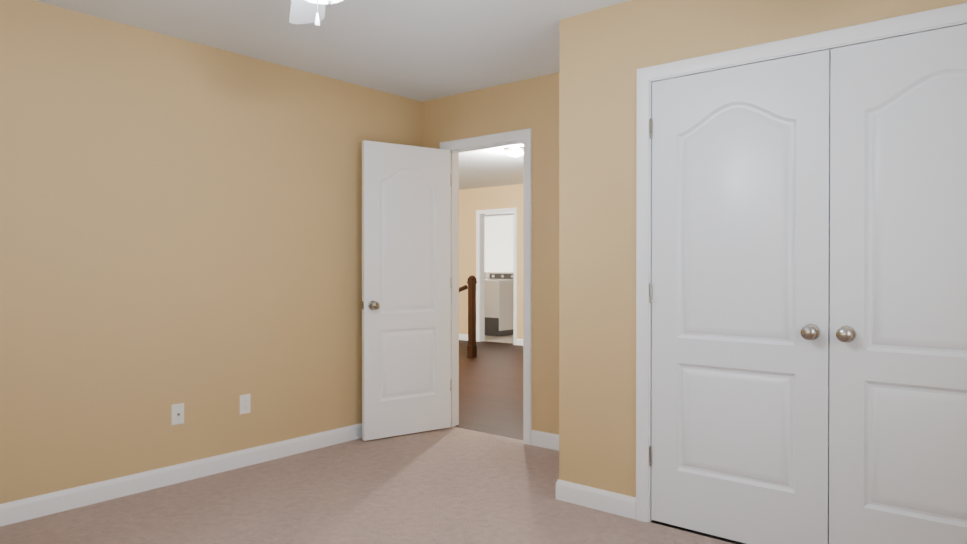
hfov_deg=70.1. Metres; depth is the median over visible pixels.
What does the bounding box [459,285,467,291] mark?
stair handrail
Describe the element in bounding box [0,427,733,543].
floor carpet
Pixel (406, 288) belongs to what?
bedroom door
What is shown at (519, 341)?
baseboard
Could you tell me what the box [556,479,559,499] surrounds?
baseboard
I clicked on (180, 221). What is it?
wall
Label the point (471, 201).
wall
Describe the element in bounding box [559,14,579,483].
wall
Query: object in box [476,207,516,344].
door frame
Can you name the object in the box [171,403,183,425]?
outlet plate
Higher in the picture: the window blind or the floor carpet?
the window blind
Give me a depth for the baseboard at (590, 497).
3.39 m
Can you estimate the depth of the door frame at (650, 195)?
3.21 m
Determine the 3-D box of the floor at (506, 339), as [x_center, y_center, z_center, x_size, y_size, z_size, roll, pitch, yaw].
[0.564,1.159,12.017,5.000,0.100,2.050,0,1,40]
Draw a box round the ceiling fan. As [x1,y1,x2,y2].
[289,0,342,25]
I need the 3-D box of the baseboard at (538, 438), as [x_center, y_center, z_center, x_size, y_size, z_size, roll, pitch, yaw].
[0.591,1.112,4.406,0.707,0.100,0.013,0,1,40]
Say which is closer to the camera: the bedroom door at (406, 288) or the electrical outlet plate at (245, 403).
the electrical outlet plate at (245, 403)
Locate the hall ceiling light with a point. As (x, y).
(514, 150)
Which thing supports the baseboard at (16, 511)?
attached to the wall at (180, 221)
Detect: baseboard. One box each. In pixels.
[0,423,361,526]
[459,334,467,340]
[517,339,522,345]
[531,430,558,450]
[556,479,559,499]
[560,480,635,519]
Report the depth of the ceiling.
3.80 m
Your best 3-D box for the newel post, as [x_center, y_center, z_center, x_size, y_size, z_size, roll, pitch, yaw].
[-0.152,0.586,9.123,0.124,1.088,0.124,0,1,40]
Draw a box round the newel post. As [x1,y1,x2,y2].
[467,275,476,357]
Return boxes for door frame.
[440,128,531,444]
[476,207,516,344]
[649,21,966,521]
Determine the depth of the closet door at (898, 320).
2.58 m
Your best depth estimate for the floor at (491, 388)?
6.73 m
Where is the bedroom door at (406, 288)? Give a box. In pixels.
[362,140,450,440]
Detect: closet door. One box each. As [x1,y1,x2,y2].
[649,50,830,543]
[829,24,966,543]
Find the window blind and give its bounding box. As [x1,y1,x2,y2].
[485,213,513,271]
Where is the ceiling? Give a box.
[34,0,629,189]
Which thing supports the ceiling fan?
hanging from the ceiling
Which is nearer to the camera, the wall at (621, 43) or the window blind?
the wall at (621, 43)
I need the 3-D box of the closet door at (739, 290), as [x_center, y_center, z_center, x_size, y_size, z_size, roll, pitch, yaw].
[1.063,0.139,2.968,0.766,2.042,0.100,0,1,40]
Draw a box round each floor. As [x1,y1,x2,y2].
[454,340,522,439]
[485,335,512,343]
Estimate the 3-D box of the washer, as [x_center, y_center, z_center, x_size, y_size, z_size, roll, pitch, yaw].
[0.226,0.557,12.325,0.700,1.100,0.702,0,1,40]
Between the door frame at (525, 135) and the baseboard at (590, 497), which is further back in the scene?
the door frame at (525, 135)
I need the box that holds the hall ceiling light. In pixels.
[503,146,523,155]
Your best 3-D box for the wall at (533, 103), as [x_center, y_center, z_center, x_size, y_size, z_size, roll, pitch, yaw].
[0.298,-0.070,4.728,1.898,2.460,0.120,0,1,40]
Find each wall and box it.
[0,0,421,503]
[422,72,558,434]
[459,184,522,338]
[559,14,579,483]
[579,0,966,543]
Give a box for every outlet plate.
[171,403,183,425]
[240,394,250,413]
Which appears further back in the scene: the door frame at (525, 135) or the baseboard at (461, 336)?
the baseboard at (461, 336)
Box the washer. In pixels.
[485,272,512,336]

